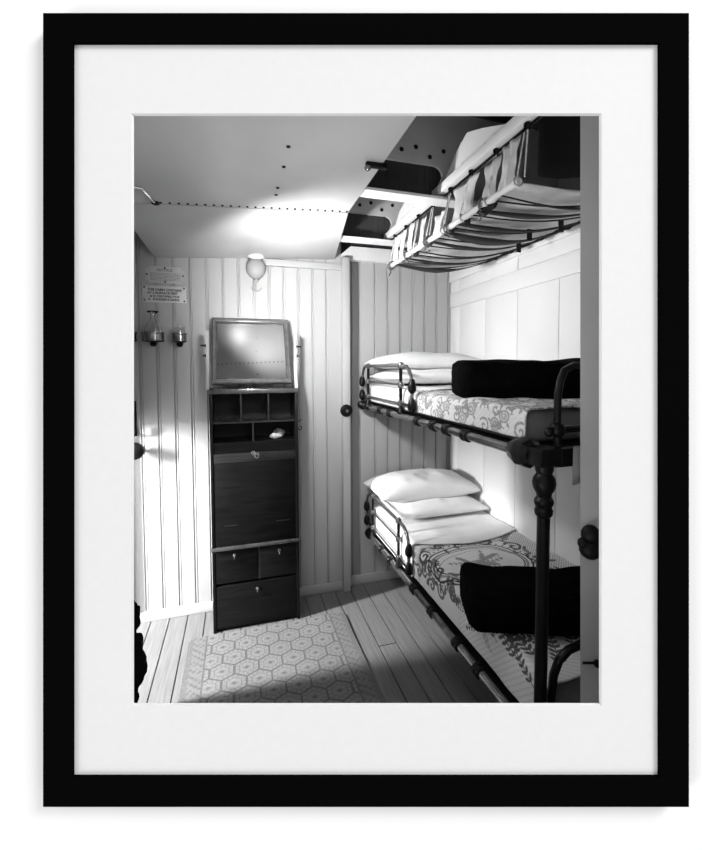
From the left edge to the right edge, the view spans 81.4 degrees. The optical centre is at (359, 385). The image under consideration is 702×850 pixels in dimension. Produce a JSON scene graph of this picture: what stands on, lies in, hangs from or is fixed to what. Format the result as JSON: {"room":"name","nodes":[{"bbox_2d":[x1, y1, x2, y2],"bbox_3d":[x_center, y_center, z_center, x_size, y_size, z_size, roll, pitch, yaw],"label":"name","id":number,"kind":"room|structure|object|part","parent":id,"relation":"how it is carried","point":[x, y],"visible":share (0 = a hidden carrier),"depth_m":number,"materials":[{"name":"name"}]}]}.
{"room":"ship cabin","nodes":[
{"label":"ship cabin","id":0,"kind":"room"},
{"bbox_2d":[134,116,415,259],"bbox_3d":[-0.431,-0.799,1.704,1.135,0.082,2.034,-1,3,-17],"label":"ceiling","id":1,"kind":"structure","parent":0,"point":[236,161],"depth_m":1.55,"materials":[{"name":"white paint"}]},
{"bbox_2d":[134,186,159,205],"bbox_3d":[-0.857,-0.751,1.590,0.113,0.033,0.259,1,3,19],"label":"bracket","id":2,"kind":"object","parent":1,"relation":"attached to","point":[153,202],"visible":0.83,"depth_m":1.61,"materials":[{"name":"silver metal"}]},
{"bbox_3d":[-0.857,-0.751,1.578,0.108,0.033,0.241,1,3,22],"label":"rod","id":3,"kind":"part","parent":2,"relation":"part of","materials":[{"name":"silver metal"}]},
{"bbox_2d":[159,145,347,211],"bbox_3d":[-0.374,-0.799,1.783,0.725,0.055,0.621,1,3,32],"label":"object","id":4,"kind":"structure","parent":1,"relation":"attached to","point":[287,146],"depth_m":1.77,"materials":[{"name":"black metal"}]},
{"bbox_2d":[364,161,386,171],"bbox_3d":[0.057,-0.795,1.487,0.085,0.033,0.023,-1,3,-17],"label":"latch","id":5,"kind":"object","parent":1,"relation":"attached to","point":[369,165],"depth_m":1.48,"materials":[{"name":"black metal"}]},
{"bbox_3d":[0.028,-0.790,1.478,0.023,0.024,0.023,-1,3,-17],"label":"catch knob","id":6,"kind":"part","parent":5,"relation":"part of","materials":[{"name":"silver metal"}]},
{"bbox_2d":[134,231,450,611],"bbox_3d":[-0.382,0.081,2.890,2.340,2.780,0.146,-1,3,-17],"label":"wall","id":7,"kind":"structure","parent":0,"point":[406,310],"depth_m":2.78,"materials":[{"name":"grey wood"}]},
{"bbox_2d":[134,401,136,436],"bbox_3d":[-1.381,0.204,2.481,0.034,0.222,0.076,-1,3,-17],"label":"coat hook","id":8,"kind":"object","parent":7,"relation":"attached to","point":[135,413],"visible":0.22,"depth_m":2.51,"materials":[{"name":"black metal"}]},
{"bbox_2d":[134,443,144,459],"bbox_3d":[-1.364,0.393,2.481,0.103,0.103,0.102,-1,3,-17],"label":"door knob","id":9,"kind":"object","parent":7,"relation":"attached to","point":[139,450],"visible":0.56,"depth_m":2.45,"materials":[{"name":"black metal"}]},
{"bbox_2d":[141,331,163,346],"bbox_3d":[-1.247,-0.280,2.466,0.124,0.086,0.142,-1,3,-17],"label":"glass holder","id":10,"kind":"object","parent":7,"relation":"attached to","point":[152,337],"visible":1,"depth_m":2.41,"materials":[{"name":"black metal"}]},
{"bbox_2d":[144,310,161,331],"bbox_3d":[-1.245,-0.363,2.453,0.100,0.172,0.100,-1,3,-17],"label":"carafe","id":11,"kind":"object","parent":10,"relation":"on","point":[152,325],"visible":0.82,"depth_m":2.43,"materials":[{"name":"clear glass"}]},
{"bbox_2d":[143,340,163,346],"bbox_3d":[-1.245,-0.257,2.458,0.112,0.040,0.112,-1,3,-17],"label":"cup","id":12,"kind":"object","parent":10,"relation":"on","point":[153,343],"depth_m":2.44,"materials":[{"name":"black metal"}]},
{"bbox_2d":[142,285,186,302],"bbox_3d":[-1.211,-0.568,2.529,0.249,0.101,0.014,-1,3,-17],"label":"plate","id":13,"kind":"object","parent":7,"relation":"attached to","point":[163,294],"visible":1,"depth_m":2.52,"materials":[{"name":"metal"}]},
{"bbox_2d":[145,266,184,283],"bbox_3d":[-1.207,-0.689,2.527,0.221,0.100,0.010,-1,3,-17],"label":"plate","id":14,"kind":"object","parent":7,"relation":"attached to","point":[155,274],"visible":1,"depth_m":2.53,"materials":[{"name":"grey metal"}]},
{"bbox_2d":[150,272,179,280],"bbox_3d":[-1.206,-0.675,2.527,0.170,0.046,0.001,-1,3,-17],"label":"print","id":15,"kind":"object","parent":14,"relation":"attached to","point":[154,276],"depth_m":2.53,"materials":[{"name":"grey metal"}]},
{"bbox_2d":[172,332,186,346],"bbox_3d":[-1.115,-0.283,2.524,0.088,0.086,0.106,-1,3,-17],"label":"glass holder","id":16,"kind":"object","parent":7,"relation":"attached to","point":[179,338],"visible":1,"depth_m":2.48,"materials":[{"name":"black metal"}]},
{"bbox_2d":[173,326,184,332],"bbox_3d":[-1.112,-0.323,2.513,0.068,0.085,0.068,-1,3,-17],"label":"tumbler","id":17,"kind":"object","parent":16,"relation":"in","point":[181,329],"visible":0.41,"depth_m":2.48,"materials":[{"name":"clear glass"}]},
{"bbox_2d":[173,341,185,346],"bbox_3d":[-1.112,-0.260,2.516,0.077,0.040,0.077,-1,3,-17],"label":"cup","id":18,"kind":"object","parent":16,"relation":"on","point":[179,343],"depth_m":2.50,"materials":[{"name":"black metal"}]},
{"bbox_2d":[246,254,265,291],"bbox_3d":[-0.670,-0.723,2.625,0.124,0.228,0.124,-1,3,-17],"label":"globe lamp","id":19,"kind":"object","parent":7,"relation":"attached to","point":[255,267],"visible":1,"depth_m":2.58,"materials":[{"name":"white glass"}]},
{"bbox_3d":[-0.670,-0.755,2.624,0.124,0.134,0.124,-1,3,-17],"label":"globe","id":20,"kind":"part","parent":19,"relation":"part of","materials":[{"name":"white glass"}]},
{"bbox_2d":[140,569,400,622],"bbox_3d":[-0.362,1.439,2.899,2.240,0.066,0.064,-1,3,-17],"label":"baseboard","id":21,"kind":"structure","parent":7,"relation":"attached to","point":[172,612],"depth_m":2.86,"materials":[{"name":"grey wood"}]},
{"bbox_2d":[261,258,340,270],"bbox_3d":[-0.396,-0.820,2.761,0.548,0.043,0.029,-1,3,-17],"label":"trim","id":22,"kind":"structure","parent":7,"relation":"attached to","point":[268,262],"depth_m":2.75,"materials":[{"name":"grey wood"}]},
{"bbox_2d":[340,257,350,591],"bbox_3d":[-0.107,0.289,2.907,0.054,2.362,0.098,-1,3,-17],"label":"trim","id":23,"kind":"structure","parent":7,"relation":"attached to","point":[345,261],"depth_m":2.86,"materials":[{"name":"grey wood"}]},
{"bbox_2d":[340,404,352,416],"bbox_3d":[-0.092,0.173,2.839,0.088,0.088,0.031,-1,3,-17],"label":"door knob","id":24,"kind":"object","parent":7,"relation":"attached to","point":[346,410],"visible":1,"depth_m":2.84,"materials":[{"name":"black metal"}]},
{"bbox_2d":[341,246,406,263],"bbox_3d":[0.262,-0.945,2.999,0.912,0.093,0.050,-1,3,-17],"label":"trim","id":25,"kind":"structure","parent":7,"relation":"attached to","point":[356,254],"depth_m":2.92,"materials":[{"name":"white paint"}]},
{"bbox_2d":[341,242,412,253],"bbox_3d":[0.292,-1.128,3.030,0.930,0.380,0.052,-1,3,-17],"label":"trim","id":26,"kind":"structure","parent":7,"relation":"attached to","point":[344,245],"depth_m":2.93,"materials":[{"name":"wood"}]},
{"bbox_2d":[137,578,497,702],"bbox_3d":[-0.017,1.553,1.748,2.340,0.060,2.555,-1,3,-17],"label":"floor","id":27,"kind":"structure","parent":0,"point":[410,658],"depth_m":2.36,"materials":[{"name":"grey wood"}]},
{"bbox_2d":[134,600,147,702],"bbox_3d":[-1.021,1.215,1.751,0.173,0.614,0.164,0,3,11],"label":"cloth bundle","id":28,"kind":"object","parent":27,"relation":"on","point":[140,658],"visible":0.12,"depth_m":1.75,"materials":[{"name":"black fabric"}]},
{"bbox_2d":[208,386,301,633],"bbox_3d":[-0.656,0.748,2.606,0.553,1.475,0.254,-1,3,-17],"label":"cabinet","id":29,"kind":"object","parent":27,"relation":"on","point":[254,475],"visible":0.99,"depth_m":2.51,"materials":[{"name":"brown wood"}]},
{"bbox_3d":[-0.748,1.090,2.490,0.247,0.202,0.020,-1,3,-17],"label":"drawer","id":30,"kind":"part","parent":29,"relation":"part of","materials":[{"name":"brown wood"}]},
{"bbox_2d":[200,317,300,388],"bbox_3d":[-0.671,-0.208,2.545,0.604,0.440,0.188,-1,3,-17],"label":"mirror","id":31,"kind":"object","parent":29,"relation":"on","point":[245,351],"visible":1,"depth_m":2.54,"materials":[{"name":"grey mirror"}]},
{"bbox_3d":[-0.675,-0.219,2.546,0.414,0.355,0.149,-1,3,-17],"label":"glass","id":32,"kind":"part","parent":31,"relation":"part of","materials":[{"name":"grey mirror"}]},
{"bbox_3d":[-0.636,0.430,2.485,0.480,0.054,0.004,-1,3,-17],"label":"flap rail","id":33,"kind":"part","parent":29,"relation":"part of","materials":[{"name":"grey wood"}]},
{"bbox_3d":[-0.636,1.336,2.535,0.480,0.259,0.020,-1,3,-17],"label":"drawer","id":34,"kind":"part","parent":29,"relation":"part of","materials":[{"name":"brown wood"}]},
{"bbox_2d":[270,433,281,438],"bbox_3d":[-0.533,0.314,2.572,0.077,0.038,0.043,-1,3,-17],"label":"crumpled paper","id":35,"kind":"object","parent":29,"relation":"in","point":[273,435],"visible":1,"depth_m":2.56,"materials":[{"name":"white paper"}]},
{"bbox_3d":[-0.514,1.087,2.560,0.223,0.202,0.020,-1,3,-17],"label":"drawer","id":36,"kind":"part","parent":29,"relation":"part of","materials":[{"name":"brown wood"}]},
{"bbox_2d":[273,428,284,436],"bbox_3d":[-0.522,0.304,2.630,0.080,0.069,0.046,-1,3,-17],"label":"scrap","id":37,"kind":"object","parent":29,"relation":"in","point":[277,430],"visible":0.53,"depth_m":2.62,"materials":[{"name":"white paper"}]},
{"bbox_2d":[178,612,386,702],"bbox_3d":[-0.320,1.517,1.784,0.960,0.012,1.570,-1,3,-17],"label":"carpet","id":38,"kind":"object","parent":27,"relation":"on","point":[317,659],"visible":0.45,"depth_m":2.17,"materials":[{"name":"grey carpet"}]},
{"bbox_2d":[357,362,579,702],"bbox_3d":[0.599,0.687,2.162,0.787,1.629,1.868,-1,3,-17],"label":"bunk bed","id":39,"kind":"object","parent":27,"relation":"on","point":[526,452],"visible":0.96,"depth_m":1.32,"materials":[{"name":"black metal"}]},
{"bbox_2d":[357,400,365,409],"bbox_3d":[0.017,0.133,2.892,0.068,0.068,0.065,-1,3,-17],"label":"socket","id":40,"kind":"object","parent":39,"relation":"attached to","point":[361,402],"depth_m":2.86,"materials":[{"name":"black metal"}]},
{"bbox_2d":[365,528,370,539],"bbox_3d":[0.069,1.050,2.901,0.068,0.068,0.065,-1,3,-17],"label":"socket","id":41,"kind":"object","parent":39,"relation":"attached to","point":[367,533],"depth_m":2.87,"materials":[{"name":"black metal"}]},
{"bbox_3d":[0.139,-0.025,2.474,0.019,0.215,0.881,-1,3,-17],"label":"guard rail","id":42,"kind":"part","parent":39,"relation":"part of","materials":[{"name":"metal"}]},
{"bbox_3d":[0.158,0.877,2.594,0.019,0.228,0.779,-1,3,-17],"label":"guard rail","id":43,"kind":"part","parent":39,"relation":"part of","materials":[{"name":"metal"}]},
{"bbox_3d":[0.269,0.170,2.050,0.033,0.033,1.755,-1,3,-17],"label":"rail","id":44,"kind":"part","parent":39,"relation":"part of","materials":[{"name":"black metal"}]},
{"bbox_3d":[0.315,1.087,2.080,0.033,0.033,1.710,-1,3,-17],"label":"rail","id":45,"kind":"part","parent":39,"relation":"part of","materials":[{"name":"black metal"}]},
{"bbox_2d":[371,389,579,441],"bbox_3d":[0.619,0.092,2.216,0.689,0.113,1.685,-1,3,-17],"label":"mattress","id":46,"kind":"object","parent":39,"relation":"on","point":[537,421],"visible":0.06,"depth_m":1.35,"materials":[{"name":"grey fabric"}]},
{"bbox_2d":[370,384,451,409],"bbox_3d":[0.499,0.052,2.586,0.710,0.117,0.780,-1,3,-17],"label":"sheet","id":47,"kind":"object","parent":46,"relation":"on","point":[390,392],"visible":0.5,"depth_m":2.47,"materials":[{"name":"white fabric"}]},
{"bbox_2d":[370,368,451,383],"bbox_3d":[0.452,-0.070,2.723,0.683,0.113,0.520,-1,3,-17],"label":"pillow","id":48,"kind":"object","parent":47,"relation":"on","point":[442,375],"visible":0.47,"depth_m":2.50,"materials":[{"name":"white fabric"}]},
{"bbox_2d":[364,352,482,369],"bbox_3d":[0.438,-0.168,2.772,0.719,0.128,0.510,-1,3,-17],"label":"pillow","id":49,"kind":"object","parent":48,"relation":"on","point":[414,360],"visible":0.62,"depth_m":2.56,"materials":[{"name":"white fabric"}]},
{"bbox_2d":[409,390,579,437],"bbox_3d":[0.722,0.087,1.860,0.717,0.111,0.981,-1,3,-17],"label":"coverlet","id":50,"kind":"object","parent":46,"relation":"on","point":[507,416],"visible":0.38,"depth_m":1.55,"materials":[{"name":"white fabric"}]},
{"bbox_2d":[451,358,579,398],"bbox_3d":[0.751,-0.036,1.764,0.665,0.173,0.294,0,3,0],"label":"folded blanket","id":51,"kind":"object","parent":50,"relation":"on","point":[493,378],"visible":0.69,"depth_m":1.64,"materials":[{"name":"black fabric"}]},
{"bbox_3d":[0.535,0.885,1.210,0.065,1.320,0.065,-1,3,-17],"label":"foot post","id":52,"kind":"part","parent":39,"relation":"part of","materials":[{"name":"black metal"}]},
{"bbox_3d":[0.896,0.203,1.288,0.703,0.056,0.032,-1,3,-17],"label":"foot rail","id":53,"kind":"part","parent":39,"relation":"part of","materials":[{"name":"black metal"}]},
{"bbox_2d":[556,677,579,702],"bbox_3d":[0.648,0.982,2.222,0.660,0.169,1.764,-1,3,-17],"label":"mattress","id":54,"kind":"object","parent":39,"relation":"on","point":[569,691],"visible":0.08,"depth_m":1.31,"materials":[{"name":"grey fabric"}]},
{"bbox_2d":[374,504,515,576],"bbox_3d":[0.519,0.940,2.634,0.672,0.193,0.776,-1,3,-17],"label":"sheet","id":55,"kind":"object","parent":54,"relation":"on","point":[477,526],"visible":0.56,"depth_m":2.47,"materials":[{"name":"white fabric"}]},
{"bbox_2d":[375,495,488,518],"bbox_3d":[0.475,0.785,2.804,0.640,0.113,0.490,-1,3,-17],"label":"pillow","id":56,"kind":"object","parent":55,"relation":"on","point":[434,507],"visible":0.59,"depth_m":2.62,"materials":[{"name":"white fabric"}]},
{"bbox_2d":[364,468,480,501],"bbox_3d":[0.422,0.682,2.852,0.720,0.178,0.420,-1,3,-17],"label":"pillow","id":57,"kind":"object","parent":56,"relation":"on","point":[427,483],"visible":0.97,"depth_m":2.71,"materials":[{"name":"white fabric"}]},
{"bbox_2d":[412,530,579,702],"bbox_3d":[0.749,0.972,1.887,0.677,0.175,1.101,-1,3,-17],"label":"coverlet","id":58,"kind":"object","parent":54,"relation":"on","point":[436,568],"visible":0.47,"depth_m":1.85,"materials":[{"name":"white fabric"}]},
{"bbox_2d":[460,562,579,635],"bbox_3d":[0.761,0.814,1.573,0.704,0.163,0.294,0,3,4],"label":"folded blanket","id":59,"kind":"object","parent":58,"relation":"on","point":[495,599],"visible":0.59,"depth_m":1.47,"materials":[{"name":"black fabric"}]},
{"bbox_2d":[572,446,579,484],"bbox_3d":[0.665,0.230,1.194,0.101,0.115,0.011,-1,3,-20],"label":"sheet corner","id":60,"kind":"object","parent":39,"relation":"hanging from","point":[576,449],"visible":0.24,"depth_m":1.18,"materials":[{"name":"white fabric"}]},
{"bbox_2d":[0,0,701,849],"bbox_3d":[-0.020,-0.866,0.849,8.276,5.083,0.280,0,3,0],"label":"wall","id":61,"kind":"structure","parent":0,"point":[25,824],"depth_m":0.82,"materials":[{"name":"white paint"}]},
{"bbox_2d":[43,13,688,806],"bbox_3d":[0.012,0.047,0.807,1.260,1.547,0.098,0,3,0],"label":"picture frame","id":62,"kind":"object","parent":61,"relation":"attached to","point":[102,748],"visible":1,"depth_m":0.80,"materials":[{"name":"black paint"}]},
{"bbox_3d":[-0.588,0.047,0.806,0.058,1.543,0.100,0,3,4],"label":"frame moulding","id":63,"kind":"part","parent":62,"relation":"part of","materials":[{"name":"black paint"}]},
{"bbox_3d":[0.012,-0.697,0.807,1.256,0.061,0.032,0,3,0],"label":"frame moulding","id":64,"kind":"part","parent":62,"relation":"part of","materials":[{"name":"black paint"}]},
{"bbox_3d":[0.012,0.790,0.807,1.256,0.061,0.032,0,3,0],"label":"frame moulding","id":65,"kind":"part","parent":62,"relation":"part of","materials":[{"name":"black paint"}]},
{"bbox_3d":[0.611,0.047,0.809,0.058,1.543,0.100,0,3,4],"label":"frame moulding","id":66,"kind":"part","parent":62,"relation":"part of","materials":[{"name":"black paint"}]},
{"bbox_2d":[469,116,538,129],"bbox_3d":[-0.041,-1.277,1.690,2.370,0.040,2.414,-1,3,-17],"label":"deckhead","id":67,"kind":"structure","parent":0,"point":[502,119],"depth_m":1.95,"materials":[{"name":"grey paint"}]},
{"bbox_2d":[384,116,579,275],"bbox_3d":[0.648,-0.951,1.994,0.740,0.644,1.487,-1,3,-17],"label":"bunk bed","id":68,"kind":"object","parent":67,"relation":"hanging from","point":[513,217],"visible":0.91,"depth_m":1.61,"materials":[{"name":"white fabric"}]},
{"bbox_3d":[0.183,-0.778,2.418,0.053,0.184,0.022,-1,3,-17],"label":"lacing cord","id":69,"kind":"part","parent":68,"relation":"part of","materials":[{"name":"white fabric"}]},
{"bbox_2d":[396,202,430,236],"bbox_3d":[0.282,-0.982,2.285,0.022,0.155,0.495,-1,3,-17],"label":"pillow","id":70,"kind":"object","parent":68,"relation":"on","point":[407,207],"depth_m":2.34,"materials":[{"name":"white fabric"}]},
{"bbox_3d":[0.277,-0.764,2.102,0.053,0.184,0.022,-1,3,-17],"label":"lacing cord","id":71,"kind":"part","parent":68,"relation":"part of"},
{"bbox_3d":[0.328,-0.757,1.946,0.048,0.184,0.043,1,3,21],"label":"lacing cord","id":72,"kind":"part","parent":68,"relation":"part of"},
{"bbox_3d":[0.371,-0.751,1.791,0.053,0.184,0.031,-1,3,-17],"label":"lacing cord","id":73,"kind":"part","parent":68,"relation":"part of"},
{"bbox_3d":[0.559,-0.735,2.329,0.684,0.105,0.006,-1,3,-16],"label":"cord","id":74,"kind":"part","parent":68,"relation":"part of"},
{"bbox_3d":[0.519,-0.744,2.463,0.686,0.097,0.006,-1,3,-21],"label":"cord","id":75,"kind":"part","parent":68,"relation":"part of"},
{"bbox_3d":[0.414,-0.744,1.647,0.053,0.185,0.060,-1,3,-17],"label":"lacing cord","id":76,"kind":"part","parent":68,"relation":"part of","materials":[{"name":"white fabric"}]},
{"bbox_3d":[0.597,-0.729,2.204,0.684,0.104,0.006,-1,3,-16],"label":"cord","id":77,"kind":"part","parent":68,"relation":"part of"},
{"bbox_3d":[0.633,-0.728,2.083,0.686,0.097,0.006,-1,3,-21],"label":"cord","id":78,"kind":"part","parent":68,"relation":"part of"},
{"bbox_2d":[446,124,521,195],"bbox_3d":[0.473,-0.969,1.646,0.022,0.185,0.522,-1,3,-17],"label":"pillow","id":79,"kind":"object","parent":68,"relation":"on","point":[472,141],"depth_m":1.68,"materials":[{"name":"white fabric"}]},
{"bbox_3d":[0.466,-0.737,1.473,0.053,0.184,0.022,-1,3,-12],"label":"lacing cord","id":80,"kind":"part","parent":68,"relation":"part of","materials":[{"name":"white fabric"}]},
{"bbox_3d":[0.671,-0.721,1.957,0.684,0.099,0.006,-1,3,-19],"label":"cord","id":81,"kind":"part","parent":68,"relation":"part of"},
{"bbox_3d":[0.713,-0.715,1.814,0.684,0.099,0.006,-1,3,-17],"label":"cord","id":82,"kind":"part","parent":68,"relation":"part of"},
{"bbox_3d":[0.519,-0.730,1.312,0.043,0.185,0.049,2,3,40],"label":"lacing cord","id":83,"kind":"part","parent":68,"relation":"part of","materials":[{"name":"white fabric"}]},
{"bbox_3d":[0.754,-0.710,1.679,0.684,0.097,0.006,-1,3,-18],"label":"cord","id":84,"kind":"part","parent":68,"relation":"part of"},
{"bbox_3d":[0.801,-0.703,1.522,0.684,0.097,0.006,-1,3,-14],"label":"cord","id":85,"kind":"part","parent":68,"relation":"part of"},
{"bbox_2d":[538,116,579,178],"bbox_3d":[0.881,-0.965,1.410,0.626,0.545,0.034,-1,3,-17],"label":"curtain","id":86,"kind":"object","parent":68,"relation":"hanging from","point":[558,136],"depth_m":1.37,"materials":[{"name":"black fabric"}]},
{"bbox_2d":[449,177,579,565],"bbox_3d":[1.084,0.117,1.999,0.082,2.780,2.545,-1,3,-17],"label":"wall","id":87,"kind":"structure","parent":0,"point":[525,305],"depth_m":2.37,"materials":[{"name":"white wood"}]},
{"bbox_2d":[340,197,453,247],"bbox_3d":[0.321,-1.087,2.551,1.050,0.420,0.090,-1,3,-17],"label":"beam","id":88,"kind":"structure","parent":87,"relation":"attached to","point":[368,220],"depth_m":2.50,"materials":[{"name":"white paint"}]},
{"bbox_3d":[0.023,-0.982,2.508,0.450,0.183,0.010,-1,3,-17],"label":"backing panel","id":89,"kind":"part","parent":88,"relation":"part of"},
{"bbox_2d":[359,116,557,207],"bbox_3d":[0.509,-1.059,1.924,1.050,0.420,0.090,-1,3,-17],"label":"trim","id":90,"kind":"structure","parent":87,"relation":"attached to","point":[422,158],"depth_m":1.88,"materials":[{"name":"white paint"}]},
{"bbox_3d":[0.210,-0.955,1.881,0.450,0.183,0.010,-1,3,-17],"label":"backing panel","id":91,"kind":"part","parent":90,"relation":"part of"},
{"bbox_2d":[577,116,598,702],"bbox_3d":[0.806,0.203,1.022,0.553,2.751,0.169,0,3,0],"label":"door","id":92,"kind":"structure","parent":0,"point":[588,542],"depth_m":1.00,"materials":[{"name":"grey wood"}]}
]}

